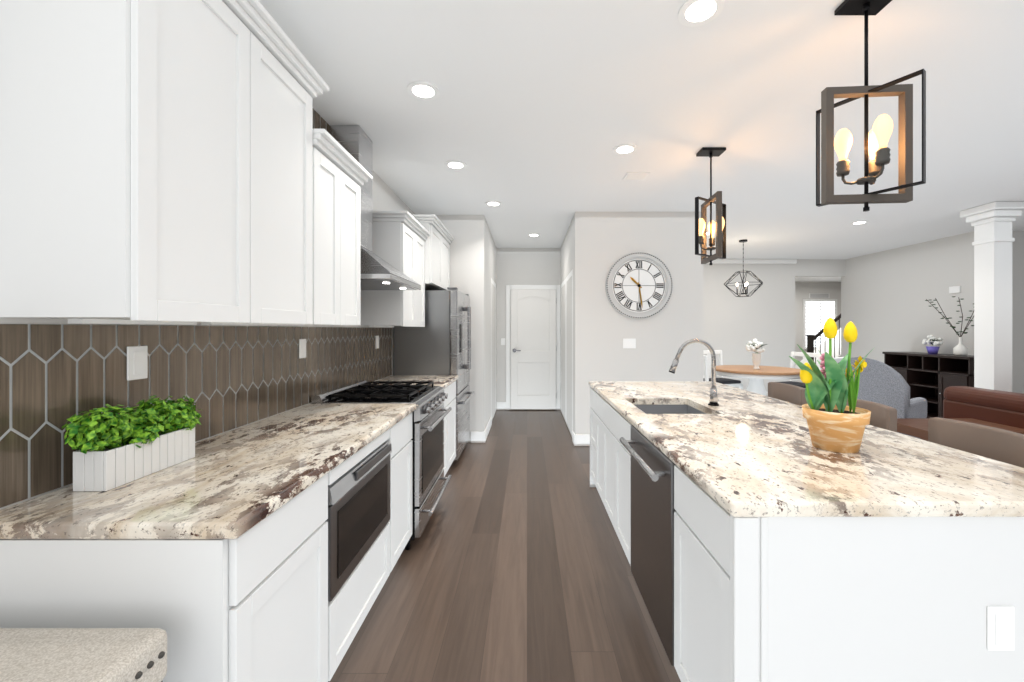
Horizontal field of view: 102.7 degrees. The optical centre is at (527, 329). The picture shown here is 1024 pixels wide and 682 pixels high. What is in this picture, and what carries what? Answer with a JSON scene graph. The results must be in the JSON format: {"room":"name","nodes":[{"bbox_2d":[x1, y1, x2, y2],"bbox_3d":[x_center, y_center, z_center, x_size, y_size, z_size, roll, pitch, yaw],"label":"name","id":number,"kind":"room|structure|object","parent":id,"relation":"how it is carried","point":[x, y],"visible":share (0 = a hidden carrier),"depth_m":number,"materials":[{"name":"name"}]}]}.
{"room":"dining room and kitchen","nodes":[
{"label":"dining room and kitchen","id":0,"kind":"room"},
{"bbox_2d":[328,410,680,681],"bbox_3d":[4.200,1.400,5.400,11.600,0.060,15.200,0,0,0],"label":"floor","id":1,"kind":"structure","parent":0,"point":[512,564],"depth_m":2.17,"materials":[{"name":"brown wood"}]},
{"bbox_2d":[0,628,166,681],"bbox_3d":[-1.037,1.002,0.643,0.558,0.734,0.498,0,0,0],"label":"counter stool","id":2,"kind":"object","parent":1,"relation":"on","point":[83,654],"visible":1,"depth_m":0.81,"materials":[{"name":"beige fabric"}]},
{"bbox_2d":[0,471,335,681],"bbox_3d":[-1.020,0.933,1.206,0.638,0.873,0.488,0,0,0],"label":"base cabinet","id":3,"kind":"object","parent":1,"relation":"on","point":[210,558],"depth_m":0.96,"materials":[{"name":"white wood"}]},
{"bbox_2d":[0,404,415,542],"bbox_3d":[-1.008,0.475,1.734,0.662,0.040,1.556,0,0,0],"label":"countertop","id":4,"kind":"structure","parent":3,"relation":"on","point":[235,481],"depth_m":1.20,"materials":[{"name":"beige stone"}]},
{"bbox_2d":[62,395,200,490],"bbox_3d":[-1.224,0.335,1.298,0.175,0.239,0.404,0,0,0],"label":"planter","id":5,"kind":"object","parent":4,"relation":"on","point":[123,447],"visible":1,"depth_m":1.22,"materials":[{"name":"white wood"}]},
{"bbox_2d":[336,519,391,668],"bbox_3d":[-1.020,1.172,1.775,0.638,0.394,0.650,0,0,0],"label":"base cabinet","id":6,"kind":"object","parent":1,"relation":"on","point":[356,597],"depth_m":1.75,"materials":[{"name":"white wood"}]},
{"bbox_2d":[325,440,391,601],"bbox_3d":[-0.958,0.770,1.775,0.544,0.404,0.634,0,0,0],"label":"microwave","id":7,"kind":"object","parent":6,"relation":"in","point":[358,519],"visible":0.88,"depth_m":1.67,"materials":[{"name":"silver metal"}]},
{"bbox_2d":[336,411,412,569],"bbox_3d":[-1.020,0.933,2.305,0.638,0.873,0.411,0,0,0],"label":"base cabinet","id":8,"kind":"object","parent":1,"relation":"on","point":[400,437],"depth_m":2.26,"materials":[{"name":"white wood"}]},
{"bbox_2d":[311,380,451,549],"bbox_3d":[-0.960,0.888,2.885,0.736,0.962,0.740,0,0,0],"label":"range","id":9,"kind":"object","parent":1,"relation":"on","point":[429,485],"visible":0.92,"depth_m":2.69,"materials":[{"name":"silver metal"}]},
{"bbox_2d":[394,287,474,460],"bbox_3d":[-0.972,0.477,4.495,0.697,1.784,0.870,0,0,0],"label":"refrigerator","id":10,"kind":"object","parent":1,"relation":"on","point":[439,343],"visible":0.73,"depth_m":4.06,"materials":[{"name":"grey metal"}]},
{"bbox_2d":[443,387,451,476],"bbox_3d":[-1.020,0.933,3.482,0.638,0.873,0.447,0,0,0],"label":"base cabinet","id":11,"kind":"object","parent":1,"relation":"on","point":[448,402],"depth_m":3.65,"materials":[{"name":"white wood"}]},
{"bbox_2d":[371,375,457,390],"bbox_3d":[-1.008,0.475,3.653,0.662,0.040,0.790,0,0,0],"label":"countertop","id":12,"kind":"structure","parent":11,"relation":"on","point":[445,381],"depth_m":3.71,"materials":[{"name":"beige stone"}]},
{"bbox_2d":[452,383,455,461],"bbox_3d":[-1.020,0.933,3.814,0.638,0.873,0.451,0,0,0],"label":"base cabinet","id":13,"kind":"object","parent":1,"relation":"on","point":[453,384],"depth_m":3.95,"materials":[{"name":"white wood"}]},
{"bbox_2d":[703,355,708,380],"bbox_3d":[2.760,0.875,6.182,0.535,0.989,0.530,0,0,-12],"label":"dining chair","id":14,"kind":"object","parent":1,"relation":"on","point":[706,373],"visible":0.19,"depth_m":5.89,"materials":[{"name":"white wood"}]},
{"bbox_2d":[703,350,742,388],"bbox_3d":[3.341,0.875,7.130,0.530,0.989,0.535,0,0,-15],"label":"dining chair","id":15,"kind":"object","parent":1,"relation":"on","point":[731,382],"visible":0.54,"depth_m":7.22,"materials":[{"name":"white wood"}]},
{"bbox_2d":[716,365,800,395],"bbox_3d":[3.550,0.990,6.350,1.260,0.759,1.260,0,0,0],"label":"dining table","id":16,"kind":"object","parent":1,"relation":"on","point":[756,377],"visible":0.54,"depth_m":6.10,"materials":[{"name":"brown wood"}]},
{"bbox_2d":[745,339,766,368],"bbox_3d":[3.500,0.376,6.254,0.313,0.467,0.306,0,0,0],"label":"vase","id":17,"kind":"object","parent":16,"relation":"on","point":[755,346],"visible":1,"depth_m":6.21,"materials":[{"name":"white ceramic"}]},
{"bbox_2d":[768,382,807,405],"bbox_3d":[1.980,0.914,3.350,0.432,0.913,0.450,0,0,0],"label":"bar stool","id":18,"kind":"object","parent":1,"relation":"on","point":[793,394],"visible":0.25,"depth_m":3.38,"materials":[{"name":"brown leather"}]},
{"bbox_2d":[778,352,822,387],"bbox_3d":[4.318,0.875,6.600,0.535,0.989,0.530,0,0,-18],"label":"dining chair","id":19,"kind":"object","parent":1,"relation":"on","point":[798,381],"visible":0.21,"depth_m":6.68,"materials":[{"name":"white wood"}]},
{"bbox_2d":[589,385,1023,681],"bbox_3d":[0.953,0.933,2.321,0.815,0.873,2.490,0,0,0],"label":"kitchen island","id":20,"kind":"object","parent":1,"relation":"on","point":[883,555],"depth_m":1.08,"materials":[{"name":"white wood"}]},
{"bbox_2d":[620,425,675,665],"bbox_3d":[0.833,0.883,1.840,0.714,0.763,0.612,0,0,0],"label":"dishwasher","id":21,"kind":"object","parent":20,"relation":"in","point":[652,517],"visible":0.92,"depth_m":1.74,"materials":[{"name":"silver metal"}]},
{"bbox_2d":[588,381,1023,512],"bbox_3d":[1.087,0.475,2.330,1.104,0.040,2.520,0,0,0],"label":"island countertop","id":22,"kind":"structure","parent":20,"relation":"on","point":[754,452],"depth_m":1.40,"materials":[{"name":"beige stone"}]},
{"bbox_2d":[635,405,705,413],"bbox_3d":[0.845,0.586,2.445,0.426,0.177,0.506,0,0,0],"label":"sink","id":23,"kind":"object","parent":22,"relation":"in","point":[667,409],"visible":0.04,"depth_m":2.69,"materials":[{"name":"silver metal"}]},
{"bbox_2d":[669,339,718,405],"bbox_3d":[0.996,0.255,2.417,0.298,0.398,0.126,0,0,0],"label":"faucet","id":24,"kind":"object","parent":22,"relation":"on","point":[713,399],"visible":1,"depth_m":2.44,"materials":[{"name":"silver metal"}]},
{"bbox_2d":[789,317,874,452],"bbox_3d":[1.157,0.204,1.575,0.280,0.499,0.223,0,0,0],"label":"tulips","id":25,"kind":"object","parent":22,"relation":"on","point":[835,423],"visible":1,"depth_m":1.55,"materials":[{"name":"plant"}]},
{"bbox_2d":[795,314,840,382],"bbox_3d":[7.702,-0.181,9.957,2.395,3.100,1.045,0,0,0],"label":"stair rail","id":26,"kind":"object","parent":1,"relation":"on","point":[823,347],"visible":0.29,"depth_m":9.53,"materials":[{"name":"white wood"}]},
{"bbox_2d":[834,357,843,362],"bbox_3d":[4.013,0.875,5.689,0.530,0.989,0.535,0,0,-35],"label":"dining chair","id":27,"kind":"object","parent":1,"relation":"on","point":[838,359],"visible":0.02,"depth_m":5.46,"materials":[{"name":"white wood"}]},
{"bbox_2d":[846,399,896,431],"bbox_3d":[1.980,0.914,2.600,0.432,0.913,0.450,0,0,0],"label":"bar stool","id":28,"kind":"object","parent":1,"relation":"on","point":[883,416],"visible":0.23,"depth_m":2.47,"materials":[{"name":"brown leather"}]},
{"bbox_2d":[823,357,926,438],"bbox_3d":[3.896,0.835,4.597,0.750,1.069,0.720,0,0,-32],"label":"armchair","id":29,"kind":"object","parent":1,"relation":"on","point":[882,383],"visible":0.23,"depth_m":4.25,"materials":[{"name":"grey fabric"}]},
{"bbox_2d":[882,352,973,417],"bbox_3d":[6.053,0.870,6.070,0.470,0.999,1.340,0,0,0],"label":"console","id":30,"kind":"object","parent":1,"relation":"on","point":[929,378],"visible":0.38,"depth_m":6.06,"materials":[{"name":"black wood"}]},
{"bbox_2d":[897,418,1023,440],"bbox_3d":[3.880,1.120,3.740,0.920,0.499,0.520,0,0,0],"label":"coffee table","id":31,"kind":"object","parent":1,"relation":"on","point":[916,427],"visible":0.04,"depth_m":3.71,"materials":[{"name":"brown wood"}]},
{"bbox_2d":[928,417,1023,467],"bbox_3d":[1.980,0.914,1.920,0.432,0.913,0.450,0,0,0],"label":"bar stool","id":32,"kind":"object","parent":1,"relation":"on","point":[1001,445],"visible":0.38,"depth_m":1.95,"materials":[{"name":"brown leather"}]},
{"bbox_2d":[943,386,1023,428],"bbox_3d":[5.350,0.885,3.985,1.720,0.969,0.970,0,0,0],"label":"sofa","id":33,"kind":"object","parent":1,"relation":"on","point":[998,407],"visible":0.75,"depth_m":4.03,"materials":[{"name":"brown leather"}]},
{"bbox_2d":[960,202,1023,391],"bbox_3d":[5.230,-0.004,4.600,0.370,2.749,0.370,0,0,0],"label":"column","id":34,"kind":"structure","parent":1,"relation":"on","point":[991,223],"depth_m":4.51,"materials":[{"name":"white wood"}]},
{"bbox_2d":[0,170,1023,509],"bbox_3d":[4.210,-0.005,4.960,11.380,2.750,14.320,0,0,0],"label":"wall","id":35,"kind":"structure","parent":0,"point":[882,298],"depth_m":5.79,"materials":[{"name":"white paint"}]},
{"bbox_2d":[0,0,267,323],"bbox_3d":[-1.163,-0.567,1.278,0.343,1.075,0.496,0,0,0],"label":"upper cabinet","id":36,"kind":"object","parent":35,"relation":"attached to","point":[173,162],"depth_m":1.04,"materials":[{"name":"white wood"}]},
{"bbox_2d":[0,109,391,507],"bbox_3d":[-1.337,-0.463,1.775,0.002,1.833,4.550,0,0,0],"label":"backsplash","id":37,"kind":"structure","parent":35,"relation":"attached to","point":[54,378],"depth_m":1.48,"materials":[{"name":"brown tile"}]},
{"bbox_2d":[127,346,147,380],"bbox_3d":[-1.331,0.115,1.400,0.008,0.114,0.072,0,0,0],"label":"outlet","id":38,"kind":"object","parent":37,"relation":"attached to","point":[137,362],"depth_m":1.40,"materials":[{"name":"white plastic"}]},
{"bbox_2d":[299,339,305,358],"bbox_3d":[-1.331,0.115,2.430,0.008,0.114,0.072,0,0,0],"label":"outlet","id":39,"kind":"object","parent":37,"relation":"attached to","point":[302,342],"depth_m":2.42,"materials":[{"name":"white plastic"}]},
{"bbox_2d":[375,336,378,348],"bbox_3d":[-1.331,0.115,3.640,0.008,0.114,0.072,0,0,0],"label":"outlet","id":40,"kind":"object","parent":37,"relation":"attached to","point":[376,337],"depth_m":3.62,"materials":[{"name":"white plastic"}]},
{"bbox_2d":[244,36,323,325],"bbox_3d":[-1.163,-0.567,1.686,0.343,1.075,0.555,0,0,0],"label":"upper cabinet","id":41,"kind":"object","parent":35,"relation":"attached to","point":[295,149],"depth_m":1.75,"materials":[{"name":"white wood"}]},
{"bbox_2d":[324,144,347,324],"bbox_3d":[-1.163,-0.457,2.066,0.343,0.855,0.331,0,0,0],"label":"upper cabinet","id":42,"kind":"object","parent":35,"relation":"attached to","point":[335,170],"depth_m":2.12,"materials":[{"name":"white wood"}]},
{"bbox_2d":[348,164,363,324],"bbox_3d":[-1.163,-0.457,2.279,0.343,0.855,0.332,0,0,0],"label":"upper cabinet","id":43,"kind":"object","parent":35,"relation":"attached to","point":[355,294],"depth_m":2.37,"materials":[{"name":"white wood"}]},
{"bbox_2d":[330,125,420,289],"bbox_3d":[-1.087,-0.840,2.885,0.494,1.076,0.720,0,0,0],"label":"range hood","id":44,"kind":"object","parent":35,"relation":"attached to","point":[377,272],"visible":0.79,"depth_m":2.80,"materials":[{"name":"silver metal"}]},
{"bbox_2d":[364,216,419,326],"bbox_3d":[-1.163,-0.457,3.477,0.343,0.855,0.413,0,0,0],"label":"upper cabinet","id":45,"kind":"object","parent":35,"relation":"attached to","point":[395,239],"depth_m":3.27,"materials":[{"name":"white wood"}]},
{"bbox_2d":[420,232,427,326],"bbox_3d":[-1.163,-0.457,3.773,0.343,0.855,0.414,0,0,0],"label":"upper cabinet","id":46,"kind":"object","parent":35,"relation":"attached to","point":[423,239],"depth_m":3.92,"materials":[{"name":"white wood"}]},
{"bbox_2d":[412,220,443,289],"bbox_3d":[-1.133,-0.750,4.252,0.403,0.610,0.543,0,0,0],"label":"upper cabinet","id":47,"kind":"object","parent":35,"relation":"attached to","point":[435,234],"depth_m":4.16,"materials":[{"name":"white wood"}]},
{"bbox_2d":[444,236,451,289],"bbox_3d":[-1.133,-0.750,4.677,0.403,0.610,0.541,0,0,0],"label":"upper cabinet","id":48,"kind":"object","parent":35,"relation":"attached to","point":[447,242],"depth_m":4.77,"materials":[{"name":"white wood"}]},
{"bbox_2d":[483,416,491,442],"bbox_3d":[-0.514,1.302,5.392,0.020,0.135,0.916,0,0,0],"label":"baseboard","id":49,"kind":"structure","parent":35,"relation":"attached to","point":[485,433],"depth_m":5.21,"materials":[{"name":"white wood"}]},
{"bbox_2d":[491,278,495,411],"bbox_3d":[-0.556,0.310,6.340,0.075,2.120,0.910,0,0,0],"label":"door frame","id":50,"kind":"structure","parent":35,"relation":"attached to","point":[492,281],"depth_m":6.72,"materials":[{"name":"white wood"}]},
{"bbox_2d":[506,285,559,409],"bbox_3d":[0.103,0.310,6.947,0.926,2.120,0.024,0,0,0],"label":"door frame","id":51,"kind":"structure","parent":35,"relation":"attached to","point":[509,287],"depth_m":6.94,"materials":[{"name":"white wood"}]},
{"bbox_2d":[511,289,555,409],"bbox_3d":[0.103,0.343,6.905,0.766,2.030,0.103,0,0,0],"label":"hall door","id":52,"kind":"structure","parent":35,"relation":"in","point":[533,349],"depth_m":6.92,"materials":[{"name":"white paint"}]},
{"bbox_2d":[561,269,572,429],"bbox_3d":[0.600,0.310,5.960,0.072,2.120,1.770,0,0,0],"label":"door frame","id":53,"kind":"structure","parent":35,"relation":"attached to","point":[571,273],"depth_m":5.88,"materials":[{"name":"white wood"}]},
{"bbox_2d":[573,433,589,445],"bbox_3d":[1.300,1.302,4.804,1.501,0.135,0.020,0,0,0],"label":"baseboard","id":54,"kind":"structure","parent":35,"relation":"attached to","point":[577,439],"depth_m":4.79,"materials":[{"name":"white wood"}]},
{"bbox_2d":[623,339,635,347],"bbox_3d":[1.200,0.167,4.804,0.150,0.115,0.010,0,0,0],"label":"switch plate","id":55,"kind":"object","parent":35,"relation":"attached to","point":[629,343],"depth_m":4.80,"materials":[{"name":"white plastic"}]},
{"bbox_2d":[606,252,672,318],"bbox_3d":[1.310,-0.510,4.789,0.780,0.780,0.038,0,0,0],"label":"wall clock","id":56,"kind":"object","parent":35,"relation":"attached to","point":[639,285],"visible":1,"depth_m":4.80,"materials":[{"name":"grey wood"}]},
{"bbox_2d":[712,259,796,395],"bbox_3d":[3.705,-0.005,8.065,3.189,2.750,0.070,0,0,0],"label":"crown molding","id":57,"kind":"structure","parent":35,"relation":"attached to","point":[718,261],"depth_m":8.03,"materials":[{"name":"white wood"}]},
{"bbox_2d":[809,293,829,297],"bbox_3d":[8.550,-0.980,11.990,0.600,0.140,0.016,0,0,0],"label":"air vent","id":58,"kind":"object","parent":35,"relation":"in","point":[819,295],"visible":1,"depth_m":11.98,"materials":[{"name":"white metal"}]},
{"bbox_2d":[803,299,836,348],"bbox_3d":[8.575,-0.145,11.978,0.990,1.470,0.040,0,0,0],"label":"window","id":59,"kind":"structure","parent":35,"relation":"in","point":[817,313],"depth_m":11.99,"materials":[{"name":"white glass"}]},
{"bbox_2d":[949,286,960,293],"bbox_3d":[6.289,-0.580,6.025,0.019,0.100,0.150,0,0,0],"label":"switch plate","id":60,"kind":"object","parent":35,"relation":"attached to","point":[955,289],"depth_m":6.01,"materials":[{"name":"white plastic"}]},
{"bbox_2d":[258,0,1023,281],"bbox_3d":[4.200,-1.420,5.400,11.600,0.080,15.200,0,0,0],"label":"ceiling","id":61,"kind":"structure","parent":0,"point":[533,114],"depth_m":2.55,"materials":[{"name":"white paint"}]},
{"bbox_2d":[407,81,439,100],"bbox_3d":[-0.600,-1.377,2.370,0.170,0.005,0.170,0,0,-45],"label":"recessed light","id":62,"kind":"object","parent":61,"relation":"in","point":[421,90],"depth_m":2.36,"materials":[{"name":"white plastic"}]},
{"bbox_2d":[445,160,466,169],"bbox_3d":[-0.600,-1.377,3.440,0.170,0.005,0.170,0,0,-45],"label":"recessed light","id":63,"kind":"object","parent":61,"relation":"in","point":[453,164],"depth_m":3.44,"materials":[{"name":"white plastic"}]},
{"bbox_2d":[485,201,501,206],"bbox_3d":[-0.370,-1.377,4.500,0.170,0.005,0.170,0,0,-45],"label":"recessed light","id":64,"kind":"object","parent":61,"relation":"in","point":[490,203],"depth_m":4.49,"materials":[{"name":"white"}]},
{"bbox_2d":[528,234,539,236],"bbox_3d":[0.100,-1.377,6.000,0.170,0.005,0.170,0,0,-45],"label":"recessed light","id":65,"kind":"object","parent":61,"relation":"in","point":[531,235],"depth_m":6.02,"materials":[{"name":"white plastic"}]},
{"bbox_2d":[613,144,636,154],"bbox_3d":[0.750,-1.377,3.140,0.170,0.005,0.170,0,0,-45],"label":"recessed light","id":66,"kind":"object","parent":61,"relation":"in","point":[624,149],"depth_m":3.14,"materials":[{"name":"white plastic"}]},
{"bbox_2d":[623,172,649,179],"bbox_3d":[0.980,-1.374,3.690,0.200,0.010,0.180,0,0,0],"label":"ceiling vent","id":67,"kind":"object","parent":61,"relation":"in","point":[636,175],"visible":0.98,"depth_m":3.66,"materials":[{"name":"white metal"}]},
{"bbox_2d":[678,0,723,26],"bbox_3d":[0.750,-1.377,1.770,0.170,0.005,0.170,0,0,-45],"label":"recessed light","id":68,"kind":"object","parent":61,"relation":"in","point":[693,13],"depth_m":1.78,"materials":[{"name":"white plastic"}]},
{"bbox_2d":[695,147,725,264],"bbox_3d":[1.420,-0.937,3.165,0.318,0.884,0.342,0,0,0],"label":"pendant light","id":69,"kind":"object","parent":61,"relation":"hanging from","point":[719,226],"visible":1,"depth_m":3.15,"materials":[{"name":"black metal"}]},
{"bbox_2d":[724,239,762,296],"bbox_3d":[3.350,-0.943,6.350,0.607,0.873,0.528,0,0,0],"label":"chandelier","id":70,"kind":"object","parent":61,"relation":"hanging from","point":[745,287],"visible":1,"depth_m":6.34,"materials":[{"name":"black metal"}]},
{"bbox_2d":[851,221,868,224],"bbox_3d":[4.300,-1.377,5.300,0.170,0.005,0.170,0,0,-45],"label":"recessed light","id":71,"kind":"object","parent":61,"relation":"in","point":[858,222],"depth_m":5.29,"materials":[{"name":"white"}]},
{"bbox_2d":[816,0,925,211],"bbox_3d":[1.420,-0.937,1.714,0.331,0.884,0.199,0,0,29],"label":"pendant light","id":72,"kind":"object","parent":61,"relation":"hanging from","point":[876,139],"visible":1,"depth_m":1.71,"materials":[{"name":"black metal"}]}
]}

